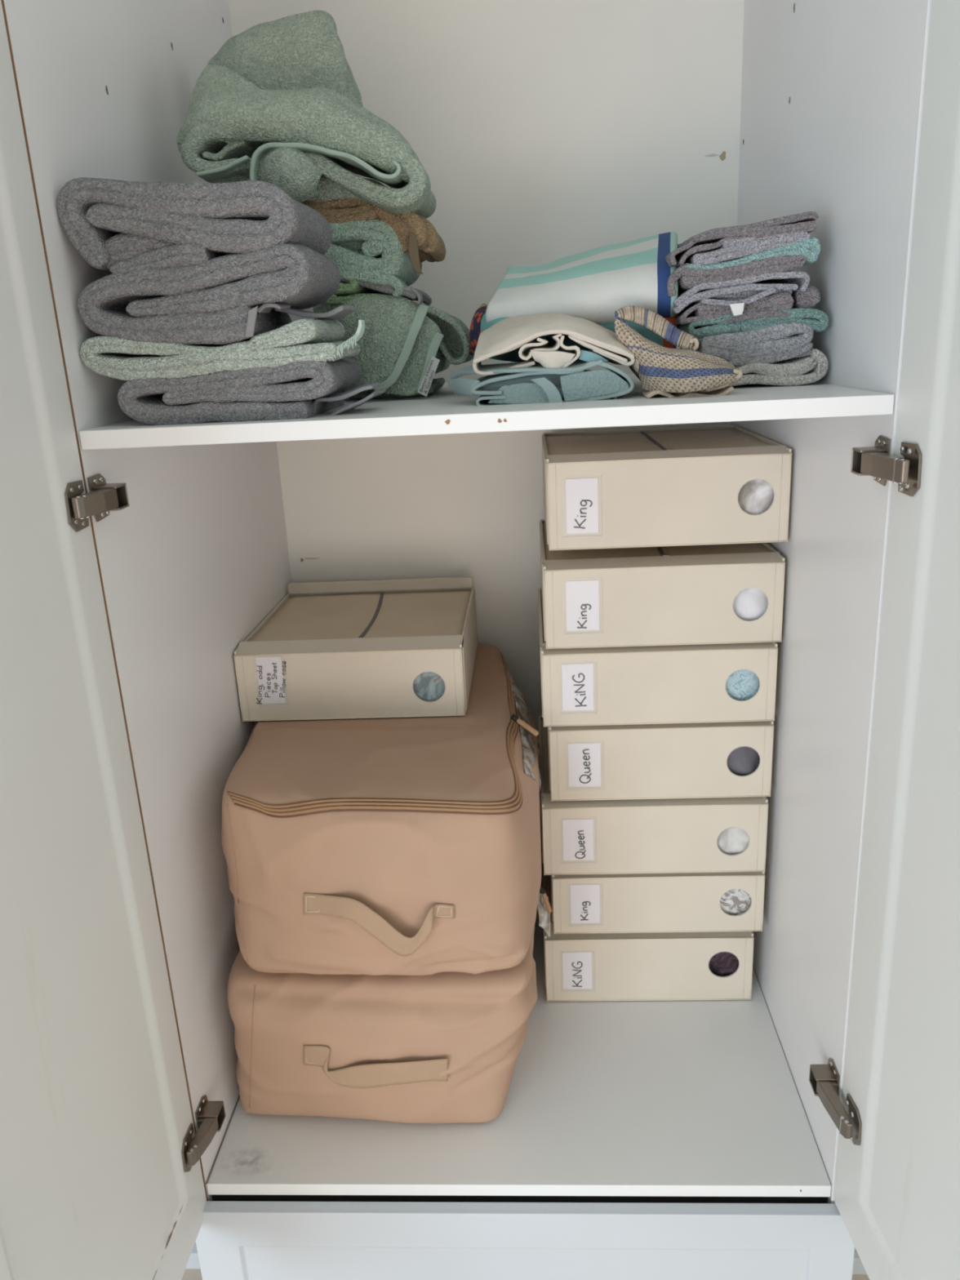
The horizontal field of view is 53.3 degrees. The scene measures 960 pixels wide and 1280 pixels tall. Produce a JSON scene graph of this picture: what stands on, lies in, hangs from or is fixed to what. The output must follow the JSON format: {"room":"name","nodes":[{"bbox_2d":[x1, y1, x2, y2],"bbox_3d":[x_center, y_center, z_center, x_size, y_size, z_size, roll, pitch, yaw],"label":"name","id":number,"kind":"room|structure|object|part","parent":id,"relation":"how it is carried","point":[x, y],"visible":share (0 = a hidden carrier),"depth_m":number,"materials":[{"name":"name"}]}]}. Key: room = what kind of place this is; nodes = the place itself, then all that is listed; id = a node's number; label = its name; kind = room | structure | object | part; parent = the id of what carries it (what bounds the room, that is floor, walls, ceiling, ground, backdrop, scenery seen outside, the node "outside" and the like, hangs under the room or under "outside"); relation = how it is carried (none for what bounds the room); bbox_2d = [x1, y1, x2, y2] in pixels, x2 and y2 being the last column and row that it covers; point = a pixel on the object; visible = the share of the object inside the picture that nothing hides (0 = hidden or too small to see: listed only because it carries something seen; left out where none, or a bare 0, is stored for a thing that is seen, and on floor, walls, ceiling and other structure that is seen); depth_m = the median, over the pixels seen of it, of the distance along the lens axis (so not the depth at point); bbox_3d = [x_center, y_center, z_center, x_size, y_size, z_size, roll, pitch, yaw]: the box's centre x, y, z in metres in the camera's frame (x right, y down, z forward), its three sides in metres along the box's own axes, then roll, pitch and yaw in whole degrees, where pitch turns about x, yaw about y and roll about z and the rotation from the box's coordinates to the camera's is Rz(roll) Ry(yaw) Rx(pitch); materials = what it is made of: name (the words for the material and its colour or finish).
{"room":"linen closet","nodes":[
{"label":"linen closet","id":0,"kind":"room"},
{"bbox_2d":[181,1268,869,1279],"bbox_3d":[0.012,1.539,0.281,4.000,0.039,2.900,-2,17,3],"label":"floor","id":1,"kind":"structure","parent":0,"point":[189,1273],"depth_m":1.66,"materials":[{"name":"brown wood"}]},
{"bbox_2d":[0,0,959,1279],"bbox_3d":[0.032,-0.072,1.160,0.870,2.500,1.194,-2,17,3],"label":"wardrobe","id":2,"kind":"object","parent":1,"relation":"on","point":[802,1123],"visible":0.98,"depth_m":1.16,"materials":[{"name":"white wood"}]},
{"bbox_3d":[-0.399,-0.133,0.947,0.002,0.048,0.039,-2,17,3],"label":"mounting plate","id":3,"kind":"part","parent":2,"relation":"part of","materials":[{"name":"silver metal"}]},
{"bbox_3d":[-0.387,-0.138,0.962,0.015,0.021,0.063,0,18,10],"label":"hinge arm","id":4,"kind":"part","parent":2,"relation":"part of","materials":[{"name":"silver metal"}]},
{"bbox_3d":[-0.397,-0.149,0.999,0.002,0.047,0.039,-2,17,3],"label":"mounting plate","id":5,"kind":"part","parent":2,"relation":"part of","materials":[{"name":"silver metal"}]},
{"bbox_3d":[-0.422,-0.153,0.750,0.018,2.016,0.420,-2,17,3],"label":"door","id":6,"kind":"part","parent":2,"relation":"part of","materials":[{"name":"white wood"}]},
{"bbox_3d":[-0.384,-0.123,1.387,0.018,2.500,0.771,-2,17,3],"label":"panel","id":7,"kind":"part","parent":2,"relation":"part of","materials":[{"name":"white plastic"}]},
{"bbox_3d":[-0.361,0.634,1.188,0.002,0.048,0.039,-2,17,3],"label":"mounting plate","id":8,"kind":"part","parent":2,"relation":"part of","materials":[{"name":"silver metal"}]},
{"bbox_3d":[-0.359,0.617,1.240,0.002,0.047,0.039,-2,17,3],"label":"mounting plate","id":9,"kind":"part","parent":2,"relation":"part of","materials":[{"name":"silver metal"}]},
{"bbox_3d":[-0.349,0.628,1.203,0.015,0.021,0.063,0,18,10],"label":"hinge arm","id":10,"kind":"part","parent":2,"relation":"part of","materials":[{"name":"silver metal"}]},
{"bbox_2d":[117,357,385,425],"bbox_3d":[-0.237,-0.279,1.066,0.261,0.067,0.212,-2,17,3],"label":"bath towel","id":11,"kind":"object","parent":2,"relation":"on","point":[300,389],"visible":0.88,"depth_m":0.97,"materials":[{"name":"grey fabric"}]},
{"bbox_2d":[79,318,364,381],"bbox_3d":[-0.258,-0.311,1.026,0.291,0.055,0.155,-2,17,3],"label":"bath towel","id":12,"kind":"object","parent":11,"relation":"on","point":[300,340],"visible":0.83,"depth_m":0.96,"materials":[{"name":"green fabric"}]},
{"bbox_2d":[77,243,355,344],"bbox_3d":[-0.270,-0.363,1.017,0.260,0.093,0.178,-2,17,3],"label":"bath towel","id":13,"kind":"object","parent":12,"relation":"on","point":[233,298],"visible":0.95,"depth_m":0.95,"materials":[{"name":"grey fabric"}]},
{"bbox_2d":[57,177,332,273],"bbox_3d":[-0.289,-0.431,1.010,0.237,0.094,0.192,-2,17,3],"label":"bath towel","id":14,"kind":"object","parent":13,"relation":"on","point":[116,226],"visible":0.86,"depth_m":0.92,"materials":[{"name":"grey fabric"}]},
{"bbox_2d":[227,886,551,1123],"bbox_3d":[-0.111,0.466,1.556,0.457,0.250,0.689,-2,17,3],"label":"bag","id":15,"kind":"object","parent":2,"relation":"on","point":[441,1047],"visible":0.44,"depth_m":1.24,"materials":[{"name":"beige fabric"}]},
{"bbox_2d":[221,642,541,975],"bbox_3d":[-0.131,0.213,1.485,0.450,0.273,0.712,-2,17,3],"label":"bag","id":16,"kind":"object","parent":15,"relation":"on","point":[384,846],"visible":0.9,"depth_m":1.19,"materials":[{"name":"beige fabric"}]},
{"bbox_2d":[233,577,477,721],"bbox_3d":[-0.186,0.005,1.583,0.342,0.129,0.348,-2,17,3],"label":"storage box","id":17,"kind":"object","parent":16,"relation":"on","point":[335,650],"visible":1,"depth_m":1.44,"materials":[{"name":"beige cardboard"}]},
{"bbox_3d":[-0.354,0.018,1.599,0.004,0.110,0.342,-2,17,3],"label":"panel","id":18,"kind":"part","parent":17,"relation":"part of","materials":[{"name":"beige fabric"}]},
{"bbox_3d":[-0.193,0.068,1.425,0.339,0.106,0.003,-2,17,3],"label":"panel","id":19,"kind":"part","parent":17,"relation":"part of","materials":[{"name":"beige cardboard"}]},
{"bbox_3d":[-0.187,-0.037,1.587,0.333,0.008,0.299,-2,17,3],"label":"lid","id":20,"kind":"part","parent":17,"relation":"part of","materials":[{"name":"beige fabric"}]},
{"bbox_3d":[-0.177,-0.038,1.750,0.339,0.110,0.003,-2,17,3],"label":"panel","id":21,"kind":"part","parent":17,"relation":"part of","materials":[{"name":"beige cardboard"}]},
{"bbox_2d":[413,671,444,701],"bbox_3d":[-0.079,0.057,1.436,0.097,0.100,0.027,-2,17,3],"label":"sheet","id":22,"kind":"object","parent":17,"relation":"in","point":[427,686],"visible":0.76,"depth_m":1.43,"materials":[{"name":"fabric"}]},
{"bbox_3d":[-0.017,0.008,1.579,0.004,0.110,0.342,-2,17,3],"label":"panel","id":23,"kind":"part","parent":17,"relation":"part of","materials":[{"name":"beige cardboard"}]},
{"bbox_3d":[0.073,0.140,1.503,0.038,0.094,0.432,-3,17,-1],"label":"clear panel","id":24,"kind":"part","parent":16,"relation":"part of","materials":[{"name":"plastic"}]},
{"bbox_3d":[0.066,0.122,1.336,0.008,0.016,0.042,-16,22,-36],"label":"zipper pull","id":25,"kind":"part","parent":16,"relation":"part of","materials":[{"name":"beige leather"}]},
{"bbox_3d":[0.097,0.412,1.445,0.018,0.084,0.046,6,20,27],"label":"clear panel","id":26,"kind":"part","parent":15,"relation":"part of","materials":[{"name":"plastic"}]},
{"bbox_3d":[0.100,0.393,1.435,0.016,0.037,0.009,-2,17,3],"label":"zipper pull","id":27,"kind":"part","parent":15,"relation":"part of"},
{"bbox_2d":[312,293,474,399],"bbox_3d":[-0.109,-0.406,1.319,0.211,0.132,0.327,-2,17,3],"label":"bath towel","id":28,"kind":"object","parent":2,"relation":"on","point":[403,343],"visible":0.84,"depth_m":1.19,"materials":[{"name":"green fabric"}]},
{"bbox_2d":[325,275,378,304],"bbox_3d":[-0.157,-0.470,1.283,0.064,0.042,0.205,-2,17,3],"label":"hand towel","id":29,"kind":"object","parent":28,"relation":"on","point":[352,287],"visible":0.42,"depth_m":1.20,"materials":[{"name":"green fabric"}]},
{"bbox_2d":[340,279,431,305],"bbox_3d":[-0.133,-0.471,1.283,0.128,0.052,0.205,-2,17,3],"label":"hand towel","id":30,"kind":"object","parent":28,"relation":"on","point":[413,294],"visible":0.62,"depth_m":1.19,"materials":[{"name":"grey fabric"}]},
{"bbox_2d":[324,218,422,298],"bbox_3d":[-0.150,-0.505,1.290,0.132,0.094,0.242,-2,17,3],"label":"bath towel","id":31,"kind":"object","parent":30,"relation":"on","point":[370,251],"visible":0.72,"depth_m":1.18,"materials":[{"name":"green fabric"}]},
{"bbox_2d":[298,198,445,274],"bbox_3d":[-0.147,-0.532,1.280,0.194,0.102,0.252,-2,17,3],"label":"bath towel","id":32,"kind":"object","parent":31,"relation":"on","point":[418,237],"visible":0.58,"depth_m":1.17,"materials":[{"name":"brown fabric"}]},
{"bbox_2d":[177,9,435,218],"bbox_3d":[-0.211,-0.665,1.202,0.303,0.268,0.289,-2,17,3],"label":"bath towel","id":33,"kind":"object","parent":32,"relation":"on","point":[279,104],"visible":0.91,"depth_m":1.12,"materials":[{"name":"green fabric"}]},
{"bbox_3d":[0.043,-0.250,1.724,0.800,2.500,0.012,-2,17,3],"label":"panel","id":34,"kind":"part","parent":2,"relation":"part of","materials":[{"name":"white wood"}]},
{"bbox_2d":[79,373,894,449],"bbox_3d":[0.015,-0.327,1.297,0.798,0.019,0.758,-2,17,3],"label":"shelf","id":35,"kind":"object","parent":2,"relation":"attached to","point":[443,411],"depth_m":0.95,"materials":[{"name":"white laminate"}]},
{"bbox_3d":[0.060,0.590,1.585,0.798,0.018,0.759,-2,17,3],"label":"floor panel","id":36,"kind":"part","parent":2,"relation":"part of","materials":[{"name":"white laminate"}]},
{"bbox_3d":[0.048,0.794,1.273,0.800,0.181,0.018,-2,17,3],"label":"drawer shadow rail","id":37,"kind":"part","parent":2,"relation":"part of","materials":[{"name":"grey"}]},
{"bbox_3d":[0.057,0.910,1.274,0.842,0.397,0.018,-2,17,3],"label":"drawer","id":38,"kind":"part","parent":2,"relation":"part of","materials":[{"name":"white wood"}]},
{"bbox_2d":[448,355,634,405],"bbox_3d":[0.067,-0.298,1.099,0.206,0.050,0.169,-2,17,3],"label":"dish towel","id":39,"kind":"object","parent":2,"relation":"on","point":[535,384],"visible":0.91,"depth_m":1.03,"materials":[{"name":"teal fabric"}]},
{"bbox_2d":[472,313,635,375],"bbox_3d":[0.083,-0.339,1.089,0.181,0.066,0.151,-2,17,3],"label":"dish towel","id":40,"kind":"object","parent":39,"relation":"on","point":[510,334],"visible":0.92,"depth_m":1.03,"materials":[{"name":"beige fabric"}]},
{"bbox_3d":[0.084,-0.271,1.028,0.152,0.033,0.009,-1,17,5],"label":"waffle panel","id":41,"kind":"part","parent":39,"relation":"part of","materials":[{"name":"teal fabric"}]},
{"bbox_2d":[469,303,678,362],"bbox_3d":[0.128,-0.399,1.235,0.281,0.080,0.243,-2,17,3],"label":"towel","id":42,"kind":"object","parent":2,"relation":"on","point":[479,324],"visible":0.16,"depth_m":1.15,"materials":[{"name":"fabric"}]},
{"bbox_2d":[485,231,677,324],"bbox_3d":[0.138,-0.461,1.232,0.231,0.114,0.301,0,18,10],"label":"towel","id":43,"kind":"object","parent":42,"relation":"on","point":[591,285],"visible":0.69,"depth_m":1.11,"materials":[{"name":"white fabric"}]},
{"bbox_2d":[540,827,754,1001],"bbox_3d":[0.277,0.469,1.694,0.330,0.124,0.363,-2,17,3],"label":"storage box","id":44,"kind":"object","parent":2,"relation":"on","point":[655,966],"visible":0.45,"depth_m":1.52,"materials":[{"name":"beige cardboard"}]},
{"bbox_3d":[0.115,0.474,1.707,0.004,0.120,0.357,-2,17,3],"label":"panel","id":45,"kind":"part","parent":44,"relation":"part of","materials":[{"name":"beige cardboard"}]},
{"bbox_3d":[0.275,0.414,1.694,0.321,0.007,0.314,-2,17,3],"label":"lid","id":46,"kind":"part","parent":44,"relation":"part of","materials":[{"name":"beige fabric"}]},
{"bbox_3d":[0.269,0.526,1.527,0.327,0.116,0.003,-2,17,3],"label":"panel","id":47,"kind":"part","parent":44,"relation":"part of","materials":[{"name":"beige cardboard"}]},
{"bbox_2d":[550,871,764,933],"bbox_3d":[0.282,0.351,1.644,0.325,0.107,0.363,-2,17,3],"label":"storage box","id":48,"kind":"object","parent":44,"relation":"on","point":[676,902],"visible":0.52,"depth_m":1.48,"materials":[{"name":"beige cardboard"}]},
{"bbox_3d":[0.123,0.356,1.657,0.004,0.104,0.357,-2,17,3],"label":"panel","id":49,"kind":"part","parent":48,"relation":"part of","materials":[{"name":"beige cardboard"}]},
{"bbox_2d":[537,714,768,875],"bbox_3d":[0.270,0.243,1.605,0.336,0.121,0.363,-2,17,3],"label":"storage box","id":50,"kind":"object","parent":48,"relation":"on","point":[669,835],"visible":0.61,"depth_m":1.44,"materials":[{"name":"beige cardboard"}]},
{"bbox_3d":[0.104,0.248,1.618,0.004,0.118,0.357,-2,17,3],"label":"panel","id":51,"kind":"part","parent":50,"relation":"part of","materials":[{"name":"beige cardboard"}]},
{"bbox_3d":[0.268,0.190,1.606,0.327,0.008,0.314,-2,17,3],"label":"lid","id":52,"kind":"part","parent":50,"relation":"part of","materials":[{"name":"beige cardboard"}]},
{"bbox_3d":[0.262,0.300,1.438,0.333,0.113,0.003,-2,17,3],"label":"panel","id":53,"kind":"part","parent":50,"relation":"part of","materials":[{"name":"beige cardboard"}]},
{"bbox_2d":[546,720,773,801],"bbox_3d":[0.273,0.124,1.573,0.326,0.121,0.363,-2,17,3],"label":"storage box","id":54,"kind":"object","parent":50,"relation":"on","point":[667,761],"visible":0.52,"depth_m":1.40,"materials":[{"name":"beige fabric"}]},
{"bbox_3d":[0.113,0.130,1.585,0.004,0.118,0.357,-2,17,3],"label":"panel","id":55,"kind":"part","parent":54,"relation":"part of","materials":[{"name":"beige fabric"}]},
{"bbox_2d":[537,587,777,727],"bbox_3d":[0.263,0.011,1.532,0.333,0.118,0.363,-2,17,3],"label":"storage box","id":56,"kind":"object","parent":54,"relation":"on","point":[673,683],"visible":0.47,"depth_m":1.36,"materials":[{"name":"beige cardboard"}]},
{"bbox_3d":[0.099,0.017,1.545,0.004,0.114,0.357,-2,17,3],"label":"panel","id":57,"kind":"part","parent":56,"relation":"part of","materials":[{"name":"beige cardboard"}]},
{"bbox_3d":[0.261,-0.041,1.533,0.324,0.007,0.314,-2,17,3],"label":"lid","id":58,"kind":"part","parent":56,"relation":"part of","materials":[{"name":"beige cardboard"}]},
{"bbox_3d":[0.255,0.068,1.364,0.330,0.110,0.003,-2,17,3],"label":"panel","id":59,"kind":"part","parent":56,"relation":"part of","materials":[{"name":"beige cardboard"}]},
{"bbox_2d":[539,519,785,648],"bbox_3d":[0.263,-0.104,1.500,0.332,0.122,0.363,-2,17,3],"label":"storage box","id":60,"kind":"object","parent":56,"relation":"on","point":[685,594],"visible":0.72,"depth_m":1.33,"materials":[{"name":"beige fabric"}]},
{"bbox_3d":[0.100,-0.099,1.513,0.004,0.119,0.357,-2,17,3],"label":"panel","id":61,"kind":"part","parent":60,"relation":"part of","materials":[{"name":"beige fabric"}]},
{"bbox_3d":[0.262,-0.158,1.501,0.323,0.007,0.314,-2,17,3],"label":"lid","id":62,"kind":"part","parent":60,"relation":"part of","materials":[{"name":"beige fabric"}]},
{"bbox_3d":[0.255,-0.047,1.333,0.329,0.114,0.003,-2,17,3],"label":"panel","id":63,"kind":"part","parent":60,"relation":"part of","materials":[{"name":"beige fabric"}]},
{"bbox_2d":[542,424,791,550],"bbox_3d":[0.261,-0.242,1.454,0.325,0.127,0.363,-2,17,3],"label":"storage box","id":64,"kind":"object","parent":60,"relation":"on","point":[668,486],"visible":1,"depth_m":1.29,"materials":[{"name":"beige cardboard"}]},
{"bbox_3d":[0.101,-0.237,1.467,0.004,0.124,0.357,-2,17,3],"label":"panel","id":65,"kind":"part","parent":64,"relation":"part of","materials":[{"name":"beige cardboard"}]},
{"bbox_3d":[0.269,-0.295,1.626,0.322,0.124,0.003,-2,17,3],"label":"panel","id":66,"kind":"part","parent":64,"relation":"part of","materials":[{"name":"beige fabric"}]},
{"bbox_3d":[0.259,-0.298,1.454,0.316,0.008,0.314,-2,17,3],"label":"lid","id":67,"kind":"part","parent":64,"relation":"part of","materials":[{"name":"beige fabric"}]},
{"bbox_2d":[737,479,773,515],"bbox_3d":[0.359,-0.196,1.299,0.097,0.112,0.027,-2,17,3],"label":"sheet","id":68,"kind":"object","parent":64,"relation":"in","point":[756,496],"visible":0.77,"depth_m":1.29,"materials":[{"name":"grey fabric"}]},
{"bbox_3d":[0.421,-0.246,1.448,0.004,0.124,0.357,-2,17,3],"label":"panel","id":69,"kind":"part","parent":64,"relation":"part of","materials":[{"name":"beige fabric"}]},
{"bbox_2d":[733,587,768,621],"bbox_3d":[0.365,-0.059,1.345,0.097,0.108,0.025,-2,17,3],"label":"sheet","id":70,"kind":"object","parent":60,"relation":"in","point":[750,603],"visible":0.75,"depth_m":1.34,"materials":[{"name":"white fabric"}]},
{"bbox_3d":[0.427,-0.109,1.494,0.004,0.119,0.357,-2,17,3],"label":"panel","id":71,"kind":"part","parent":60,"relation":"part of","materials":[{"name":"beige cardboard"}]},
{"bbox_2d":[725,669,759,700],"bbox_3d":[0.364,0.058,1.374,0.097,0.104,0.025,-2,17,3],"label":"sheet","id":72,"kind":"object","parent":56,"relation":"in","point":[742,684],"visible":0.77,"depth_m":1.37,"materials":[{"name":"blue fabric"}]},
{"bbox_2d":[726,746,759,775],"bbox_3d":[0.371,0.171,1.416,0.097,0.107,0.027,-2,17,3],"label":"sheet","id":73,"kind":"object","parent":54,"relation":"in","point":[744,760],"visible":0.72,"depth_m":1.41,"materials":[{"name":"grey fabric"}]},
{"bbox_2d":[716,826,749,854],"bbox_3d":[0.373,0.289,1.449,0.097,0.107,0.030,-2,17,3],"label":"sheet","id":74,"kind":"object","parent":50,"relation":"in","point":[733,840],"visible":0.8,"depth_m":1.44,"materials":[{"name":"white fabric"}]},
{"bbox_2d":[720,888,751,915],"bbox_3d":[0.380,0.397,1.488,0.097,0.093,0.028,-2,17,3],"label":"sheet","id":75,"kind":"object","parent":48,"relation":"in","point":[734,901],"visible":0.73,"depth_m":1.48,"materials":[{"name":"fabric"}]},
{"bbox_2d":[708,951,738,976],"bbox_3d":[0.377,0.515,1.538,0.097,0.110,0.028,-2,17,3],"label":"sheet","id":76,"kind":"object","parent":44,"relation":"in","point":[722,963],"visible":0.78,"depth_m":1.53,"materials":[{"name":"purple fabric"}]},
{"bbox_2d":[614,305,742,398],"bbox_3d":[0.213,-0.317,1.048,0.130,0.100,0.131,-2,17,3],"label":"cloth","id":77,"kind":"object","parent":2,"relation":"on","point":[683,371],"visible":0.99,"depth_m":1.02,"materials":[{"name":"beige fabric"}]},
{"bbox_2d":[728,348,828,386],"bbox_3d":[0.344,-0.338,1.176,0.118,0.043,0.173,-2,17,3],"label":"washcloth","id":78,"kind":"object","parent":2,"relation":"on","point":[809,367],"visible":0.45,"depth_m":1.10,"materials":[{"name":"grey fabric"}]},
{"bbox_2d":[680,322,813,365],"bbox_3d":[0.321,-0.362,1.170,0.127,0.048,0.171,-2,17,3],"label":"folded towel","id":79,"kind":"object","parent":78,"relation":"on","point":[784,341],"visible":0.76,"depth_m":1.09,"materials":[{"name":"grey fabric"}]},
{"bbox_2d":[676,307,828,344],"bbox_3d":[0.318,-0.381,1.164,0.161,0.035,0.173,-2,17,3],"label":"washcloth","id":80,"kind":"object","parent":79,"relation":"on","point":[817,319],"visible":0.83,"depth_m":1.08,"materials":[{"name":"teal fabric"}]},
{"bbox_2d":[675,285,820,324],"bbox_3d":[0.310,-0.402,1.150,0.162,0.042,0.188,-2,17,3],"label":"washcloth","id":81,"kind":"object","parent":80,"relation":"on","point":[768,306],"visible":0.68,"depth_m":1.08,"materials":[{"name":"grey fabric"}]},
{"bbox_2d":[671,271,809,314],"bbox_3d":[0.299,-0.416,1.152,0.153,0.043,0.175,-2,17,3],"label":"folded towel","id":82,"kind":"object","parent":81,"relation":"on","point":[757,287],"visible":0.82,"depth_m":1.07,"materials":[{"name":"grey fabric"}]},
{"bbox_2d":[666,255,806,297],"bbox_3d":[0.290,-0.434,1.149,0.154,0.040,0.172,-2,17,3],"label":"washcloth","id":83,"kind":"object","parent":82,"relation":"on","point":[686,277],"visible":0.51,"depth_m":1.07,"materials":[{"name":"grey fabric"}]},
{"bbox_2d":[678,236,820,269],"bbox_3d":[0.307,-0.455,1.142,0.146,0.032,0.170,-2,17,3],"label":"washcloth","id":84,"kind":"object","parent":83,"relation":"on","point":[810,248],"visible":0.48,"depth_m":1.06,"materials":[{"name":"teal fabric"}]},
{"bbox_2d":[683,231,810,265],"bbox_3d":[0.305,-0.461,1.139,0.128,0.034,0.172,-2,17,3],"label":"washcloth","id":85,"kind":"object","parent":84,"relation":"on","point":[731,249],"visible":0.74,"depth_m":1.06,"materials":[{"name":"grey fabric"}]},
{"bbox_2d":[665,211,818,266],"bbox_3d":[0.296,-0.470,1.137,0.161,0.048,0.171,-2,17,3],"label":"washcloth","id":86,"kind":"object","parent":85,"relation":"on","point":[709,240],"visible":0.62,"depth_m":1.06,"materials":[{"name":"grey fabric"}]},
{"bbox_3d":[0.433,-0.148,1.339,0.018,2.500,0.771,-2,17,3],"label":"panel","id":87,"kind":"part","parent":2,"relation":"part of","materials":[{"name":"white plastic"}]},
{"bbox_3d":[0.434,0.540,1.177,0.002,0.047,0.039,-2,17,3],"label":"mounting plate","id":88,"kind":"part","parent":2,"relation":"part of","materials":[{"name":"silver metal"}]},
{"bbox_3d":[0.421,0.555,1.135,0.015,0.021,0.075,-4,17,-3],"label":"hinge arm","id":89,"kind":"part","parent":2,"relation":"part of","materials":[{"name":"silver metal"}]},
{"bbox_3d":[0.434,0.561,1.113,0.002,0.048,0.039,-3,17,-1],"label":"mounting plate","id":90,"kind":"part","parent":2,"relation":"part of","materials":[{"name":"silver metal"}]},
{"bbox_3d":[0.398,-0.179,0.950,0.002,0.047,0.039,-2,17,3],"label":"mounting plate","id":91,"kind":"part","parent":2,"relation":"part of","materials":[{"name":"silver metal"}]},
{"bbox_3d":[0.385,-0.165,0.909,0.015,0.021,0.075,-4,17,-3],"label":"hinge arm","id":92,"kind":"part","parent":2,"relation":"part of","materials":[{"name":"silver metal"}]},
{"bbox_3d":[0.411,-0.188,0.698,0.018,1.998,0.422,-3,17,-1],"label":"door","id":93,"kind":"part","parent":2,"relation":"part of","materials":[{"name":"white wood"}]},
{"bbox_3d":[0.399,-0.158,0.886,0.002,0.048,0.039,-3,17,-1],"label":"mounting plate","id":94,"kind":"part","parent":2,"relation":"part of","materials":[{"name":"silver metal"}]},
{"bbox_3d":[-1.194,-0.248,1.313,1.581,2.940,0.030,-2,17,3],"label":"wall","id":95,"kind":"structure","parent":0,"visible":0},
{"bbox_2d":[185,1246,200,1268],"bbox_3d":[-1.128,1.105,1.717,1.581,0.036,0.012,-2,17,3],"label":"baseboard","id":96,"kind":"structure","parent":95,"relation":"attached to","point":[193,1260],"depth_m":1.68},
{"bbox_3d":[1.220,-0.323,1.170,1.581,2.940,0.030,-2,17,3],"label":"wall","id":97,"kind":"structure","parent":0,"visible":0},
{"bbox_2d":[852,1251,866,1274],"bbox_3d":[1.285,1.030,1.573,1.581,0.036,0.012,-2,17,3],"label":"baseboard","id":98,"kind":"structure","parent":97,"relation":"attached to","point":[858,1267],"depth_m":1.61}
]}

